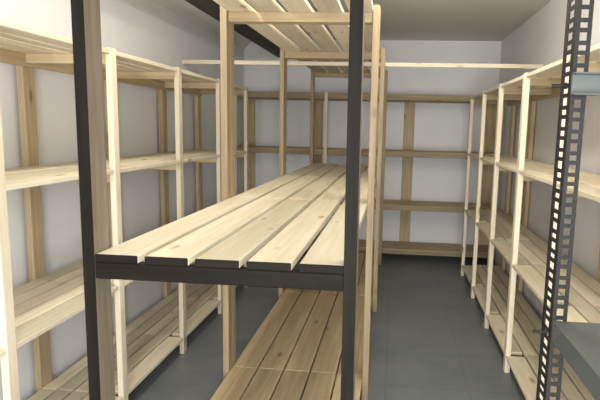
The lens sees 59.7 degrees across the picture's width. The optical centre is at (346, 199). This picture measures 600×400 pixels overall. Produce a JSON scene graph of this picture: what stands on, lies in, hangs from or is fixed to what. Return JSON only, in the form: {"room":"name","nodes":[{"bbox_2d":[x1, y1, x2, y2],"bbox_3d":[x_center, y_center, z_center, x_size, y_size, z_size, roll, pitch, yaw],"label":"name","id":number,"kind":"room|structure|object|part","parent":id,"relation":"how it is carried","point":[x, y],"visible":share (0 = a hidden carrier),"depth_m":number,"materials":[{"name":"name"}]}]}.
{"room":"storage room","nodes":[
{"label":"storage room","id":0,"kind":"room"},
{"bbox_2d":[0,0,243,399],"bbox_3d":[-1.701,-0.192,2.867,0.100,2.610,7.800,2,8,5],"label":"wall","id":1,"kind":"structure","parent":0,"point":[144,29],"depth_m":3.54,"materials":[{"name":"white paint"}]},
{"bbox_2d":[151,0,251,48],"bbox_3d":[-1.557,-1.416,2.687,0.130,0.130,7.600,2,8,5],"label":"trim","id":2,"kind":"structure","parent":1,"relation":"attached to","point":[182,8],"depth_m":4.79,"materials":[{"name":"white paint"}]},
{"bbox_2d":[183,60,543,68],"bbox_3d":[0.094,-1.174,4.493,3.120,0.034,0.024,2,8,5],"label":"batten","id":3,"kind":"object","parent":1,"relation":"attached to","point":[236,62],"visible":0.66,"depth_m":4.46,"materials":[{"name":"brown wood"}]},
{"bbox_2d":[115,248,564,399],"bbox_3d":[-0.131,1.208,2.913,3.320,0.100,7.800,2,8,5],"label":"floor","id":4,"kind":"structure","parent":0,"point":[429,339],"depth_m":3.77,"materials":[{"name":"grey tile"}]},
{"bbox_2d":[0,19,247,399],"bbox_3d":[-1.370,0.144,3.079,0.508,1.903,3.978,2,8,5],"label":"wooden rack","id":5,"kind":"object","parent":4,"relation":"on","point":[28,312],"visible":0.67,"depth_m":2.72,"materials":[{"name":"brown wood"}]},
{"bbox_3d":[-1.240,0.313,1.880,0.030,1.903,0.050,2,8,5],"label":"post","id":6,"kind":"part","parent":5,"relation":"part of","materials":[{"name":"brown wood"}]},
{"bbox_3d":[-1.639,0.200,2.733,0.035,1.873,0.085,2,8,5],"label":"post","id":7,"kind":"part","parent":5,"relation":"part of","materials":[{"name":"brown wood"}]},
{"bbox_3d":[-1.554,-0.743,2.946,0.030,0.060,3.920,2,8,5],"label":"rail","id":8,"kind":"part","parent":5,"relation":"part of","materials":[{"name":"brown wood"}]},
{"bbox_3d":[-1.568,0.094,3.512,0.035,1.873,0.085,2,8,5],"label":"post","id":9,"kind":"part","parent":5,"relation":"part of","materials":[{"name":"brown wood"}]},
{"bbox_3d":[-1.169,0.208,2.650,0.030,1.903,0.050,2,8,5],"label":"post","id":10,"kind":"part","parent":5,"relation":"part of","materials":[{"name":"brown wood"}]},
{"bbox_3d":[-1.498,-0.010,4.272,0.035,1.873,0.085,2,8,5],"label":"post","id":11,"kind":"part","parent":5,"relation":"part of","materials":[{"name":"brown wood"}]},
{"bbox_3d":[-1.097,0.102,3.429,0.030,1.903,0.050,2,8,5],"label":"post","id":12,"kind":"part","parent":5,"relation":"part of","materials":[{"name":"brown wood"}]},
{"bbox_3d":[-1.428,-0.112,5.022,0.035,1.873,0.085,2,8,5],"label":"post","id":13,"kind":"part","parent":5,"relation":"part of","materials":[{"name":"brown wood"}]},
{"bbox_3d":[-1.027,-0.002,4.189,0.030,1.903,0.050,2,8,5],"label":"post","id":14,"kind":"part","parent":5,"relation":"part of","materials":[{"name":"brown wood"}]},
{"bbox_3d":[-0.958,-0.104,4.939,0.030,1.903,0.050,2,8,5],"label":"post","id":15,"kind":"part","parent":5,"relation":"part of","materials":[{"name":"brown wood"}]},
{"bbox_2d":[71,0,379,399],"bbox_3d":[-0.336,0.140,2.264,0.854,2.185,1.376,2,8,5],"label":"wooden rack","id":16,"kind":"object","parent":4,"relation":"on","point":[220,237],"visible":1,"depth_m":1.68,"materials":[{"name":"brown wood"}]},
{"bbox_3d":[-0.800,0.211,1.669,0.036,2.185,0.090,2,8,5],"label":"post","id":17,"kind":"part","parent":16,"relation":"part of","materials":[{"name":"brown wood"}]},
{"bbox_3d":[-0.397,0.232,1.606,0.780,0.052,0.035,2,8,5],"label":"rail","id":18,"kind":"part","parent":16,"relation":"part of","materials":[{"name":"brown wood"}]},
{"bbox_3d":[-0.682,0.037,2.945,0.036,2.185,0.066,2,8,5],"label":"post","id":19,"kind":"part","parent":16,"relation":"part of","materials":[{"name":"brown wood"}]},
{"bbox_3d":[-0.250,-0.976,2.783,0.780,0.052,0.035,2,8,5],"label":"rail","id":20,"kind":"part","parent":16,"relation":"part of","materials":[{"name":"brown wood"}]},
{"bbox_3d":[-0.275,0.052,2.925,0.780,0.052,0.035,2,8,5],"label":"rail","id":21,"kind":"part","parent":16,"relation":"part of","materials":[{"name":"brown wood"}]},
{"bbox_3d":[0.012,0.241,1.598,0.036,2.185,0.090,2,8,5],"label":"post","id":22,"kind":"part","parent":16,"relation":"part of","materials":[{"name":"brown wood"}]},
{"bbox_3d":[0.130,0.066,2.874,0.036,2.185,0.066,2,8,5],"label":"post","id":23,"kind":"part","parent":16,"relation":"part of","materials":[{"name":"brown wood"}]},
{"bbox_2d":[230,8,384,390],"bbox_3d":[-0.207,-0.051,3.663,0.852,2.185,1.456,2,8,5],"label":"wooden rack","id":24,"kind":"object","parent":4,"relation":"on","point":[283,331],"visible":0.57,"depth_m":3.60,"materials":[{"name":"brown wood"}]},
{"bbox_3d":[-0.676,0.027,3.012,0.036,2.185,0.066,2,8,5],"label":"post","id":25,"kind":"part","parent":24,"relation":"part of","materials":[{"name":"brown wood"}]},
{"bbox_3d":[-0.549,-0.160,4.387,0.036,2.185,0.060,2,8,5],"label":"post","id":26,"kind":"part","parent":24,"relation":"part of","materials":[{"name":"brown wood"}]},
{"bbox_3d":[-0.246,-0.981,2.819,0.780,0.052,0.035,2,8,5],"label":"rail","id":27,"kind":"part","parent":24,"relation":"part of","materials":[{"name":"brown wood"}]},
{"bbox_3d":[-0.117,-1.173,4.221,0.780,0.052,0.035,2,8,5],"label":"rail","id":28,"kind":"part","parent":24,"relation":"part of","materials":[{"name":"brown wood"}]},
{"bbox_3d":[0.136,0.057,2.941,0.036,2.185,0.066,2,8,5],"label":"post","id":29,"kind":"part","parent":24,"relation":"part of","materials":[{"name":"brown wood"}]},
{"bbox_3d":[0.263,-0.131,4.316,0.036,2.185,0.060,2,8,5],"label":"post","id":30,"kind":"part","parent":24,"relation":"part of","materials":[{"name":"brown wood"}]},
{"bbox_2d":[284,50,387,295],"bbox_3d":[-0.069,-0.255,5.157,0.852,2.185,1.568,2,8,5],"label":"wooden rack","id":31,"kind":"object","parent":4,"relation":"on","point":[314,169],"visible":0.4,"depth_m":5.47,"materials":[{"name":"brown wood"}]},
{"bbox_3d":[-0.544,-0.169,4.448,0.036,2.185,0.060,2,8,5],"label":"post","id":32,"kind":"part","parent":31,"relation":"part of","materials":[{"name":"brown wood"}]},
{"bbox_3d":[-0.406,-0.372,5.936,0.036,2.185,0.060,2,8,5],"label":"post","id":33,"kind":"part","parent":31,"relation":"part of","materials":[{"name":"brown wood"}]},
{"bbox_3d":[-0.114,-1.177,4.258,0.780,0.052,0.035,2,8,5],"label":"rail","id":34,"kind":"part","parent":31,"relation":"part of","materials":[{"name":"brown wood"}]},
{"bbox_3d":[0.026,-1.384,5.771,0.780,0.052,0.035,2,8,5],"label":"rail","id":35,"kind":"part","parent":31,"relation":"part of","materials":[{"name":"brown wood"}]},
{"bbox_3d":[0.269,-0.139,4.377,0.036,2.185,0.060,2,8,5],"label":"post","id":36,"kind":"part","parent":31,"relation":"part of","materials":[{"name":"brown wood"}]},
{"bbox_3d":[0.406,-0.342,5.865,0.036,2.185,0.060,2,8,5],"label":"post","id":37,"kind":"part","parent":31,"relation":"part of","materials":[{"name":"brown wood"}]},
{"bbox_2d":[234,91,503,264],"bbox_3d":[0.217,-0.286,6.281,3.110,1.950,0.481,2,8,5],"label":"wooden rack","id":38,"kind":"object","parent":4,"relation":"on","point":[405,205],"visible":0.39,"depth_m":6.24,"materials":[{"name":"brown wood"}]},
{"bbox_3d":[-1.326,-0.311,6.194,0.040,1.950,0.035,2,8,5],"label":"post","id":39,"kind":"part","parent":38,"relation":"part of","materials":[{"name":"brown wood"}]},
{"bbox_3d":[-1.236,-0.355,6.631,0.130,1.920,0.036,2,8,5],"label":"post","id":40,"kind":"part","parent":38,"relation":"part of","materials":[{"name":"brown wood"}]},
{"bbox_3d":[-0.380,-0.323,6.556,0.120,1.920,0.036,2,8,5],"label":"post","id":41,"kind":"part","parent":38,"relation":"part of","materials":[{"name":"brown wood"}]},
{"bbox_3d":[-0.261,-0.272,6.101,0.040,1.950,0.035,2,8,5],"label":"post","id":42,"kind":"part","parent":38,"relation":"part of","materials":[{"name":"brown wood"}]},
{"bbox_3d":[0.223,-1.187,5.964,3.110,0.068,0.030,2,8,5],"label":"rail","id":43,"kind":"part","parent":38,"relation":"part of","materials":[{"name":"brown wood"}]},
{"bbox_3d":[0.257,-1.225,6.341,3.110,0.050,0.030,2,8,5],"label":"rail","id":44,"kind":"part","parent":38,"relation":"part of","materials":[{"name":"brown wood"}]},
{"bbox_3d":[0.207,-0.548,6.053,3.110,0.068,0.030,2,8,5],"label":"rail","id":45,"kind":"part","parent":38,"relation":"part of","materials":[{"name":"brown wood"}]},
{"bbox_3d":[0.179,0.591,6.211,3.110,0.068,0.030,2,8,5],"label":"rail","id":46,"kind":"part","parent":38,"relation":"part of","materials":[{"name":"brown wood"}]},
{"bbox_3d":[0.745,-0.282,6.458,0.130,1.920,0.036,2,8,5],"label":"post","id":47,"kind":"part","parent":38,"relation":"part of","materials":[{"name":"brown wood"}]},
{"bbox_3d":[0.192,0.071,6.139,3.110,0.068,0.030,2,8,5],"label":"rail","id":48,"kind":"part","parent":38,"relation":"part of","materials":[{"name":"brown wood"}]},
{"bbox_3d":[1.711,-0.247,6.374,0.130,1.920,0.036,2,8,5],"label":"post","id":49,"kind":"part","parent":38,"relation":"part of","materials":[{"name":"brown wood"}]},
{"bbox_3d":[1.710,-0.200,5.929,0.040,1.950,0.035,2,8,5],"label":"post","id":50,"kind":"part","parent":38,"relation":"part of","materials":[{"name":"brown wood"}]},
{"bbox_2d":[460,44,599,399],"bbox_3d":[1.303,0.134,3.618,0.445,1.903,3.835,2,8,5],"label":"wooden rack","id":51,"kind":"object","parent":4,"relation":"on","point":[525,252],"visible":0.86,"depth_m":3.55,"materials":[{"name":"brown wood"}]},
{"bbox_3d":[1.270,-0.128,5.500,0.033,1.903,0.055,2,8,5],"label":"post","id":52,"kind":"part","parent":51,"relation":"part of","materials":[{"name":"brown wood"}]},
{"bbox_3d":[1.201,-0.026,4.750,0.033,1.903,0.055,2,8,5],"label":"post","id":53,"kind":"part","parent":51,"relation":"part of","materials":[{"name":"brown wood"}]},
{"bbox_3d":[1.133,0.074,4.020,0.033,1.903,0.055,2,8,5],"label":"post","id":54,"kind":"part","parent":51,"relation":"part of","materials":[{"name":"brown wood"}]},
{"bbox_3d":[1.673,-0.090,5.407,0.035,1.873,0.085,2,8,5],"label":"post","id":55,"kind":"part","parent":51,"relation":"part of","materials":[{"name":"brown wood"}]},
{"bbox_3d":[1.064,0.176,3.270,0.033,1.903,0.055,2,8,5],"label":"post","id":56,"kind":"part","parent":51,"relation":"part of","materials":[{"name":"brown wood"}]},
{"bbox_3d":[1.605,0.011,4.667,0.035,1.873,0.085,2,8,5],"label":"post","id":57,"kind":"part","parent":51,"relation":"part of","materials":[{"name":"brown wood"}]},
{"bbox_3d":[1.496,-0.742,3.480,0.030,0.060,3.835,2,8,5],"label":"rail","id":58,"kind":"part","parent":51,"relation":"part of","materials":[{"name":"brown wood"}]},
{"bbox_3d":[0.995,0.279,2.521,0.033,1.903,0.055,2,8,5],"label":"post","id":59,"kind":"part","parent":51,"relation":"part of","materials":[{"name":"brown wood"}]},
{"bbox_3d":[1.441,0.254,2.891,0.035,1.873,0.085,2,8,5],"label":"post","id":60,"kind":"part","parent":51,"relation":"part of","materials":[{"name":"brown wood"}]},
{"bbox_2d":[533,0,599,399],"bbox_3d":[0.814,0.316,0.779,0.812,2.300,0.950,2,8,5],"label":"shelf unit","id":61,"kind":"object","parent":4,"relation":"on","point":[578,343],"visible":1,"depth_m":1.17,"materials":[{"name":"grey metal"}]},
{"bbox_3d":[0.829,0.371,0.793,0.778,0.048,0.777,2,8,5],"label":"shelf panel","id":62,"kind":"part","parent":61,"relation":"part of","materials":[{"name":"grey metal"}]},
{"bbox_3d":[0.876,-0.236,1.087,0.782,0.048,0.028,2,8,5],"label":"cross rail","id":63,"kind":"part","parent":61,"relation":"part of","materials":[{"name":"grey metal"}]},
{"bbox_2d":[244,39,501,244],"bbox_3d":[0.252,-0.652,6.526,3.120,2.610,0.100,2,8,5],"label":"wall","id":64,"kind":"structure","parent":0,"point":[438,126],"depth_m":6.43,"materials":[{"name":"white paint"}]},
{"bbox_2d":[244,0,550,40],"bbox_3d":[-0.066,-1.475,2.541,3.320,0.100,7.800,2,8,5],"label":"ceiling","id":65,"kind":"structure","parent":0,"point":[424,20],"depth_m":4.95,"materials":[{"name":"white paint"}]},
{"bbox_2d":[185,0,279,57],"bbox_3d":[-1.080,-1.471,3.497,0.075,0.220,5.900,2,8,5],"label":"beam","id":66,"kind":"structure","parent":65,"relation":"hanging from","point":[209,7],"depth_m":4.75,"materials":[{"name":"black metal"}]},
{"bbox_2d":[494,0,599,320],"bbox_3d":[1.504,-0.075,2.587,0.100,2.610,7.800,2,8,5],"label":"wall","id":67,"kind":"structure","parent":0,"point":[540,39],"depth_m":4.14,"materials":[{"name":"white paint"}]}
]}

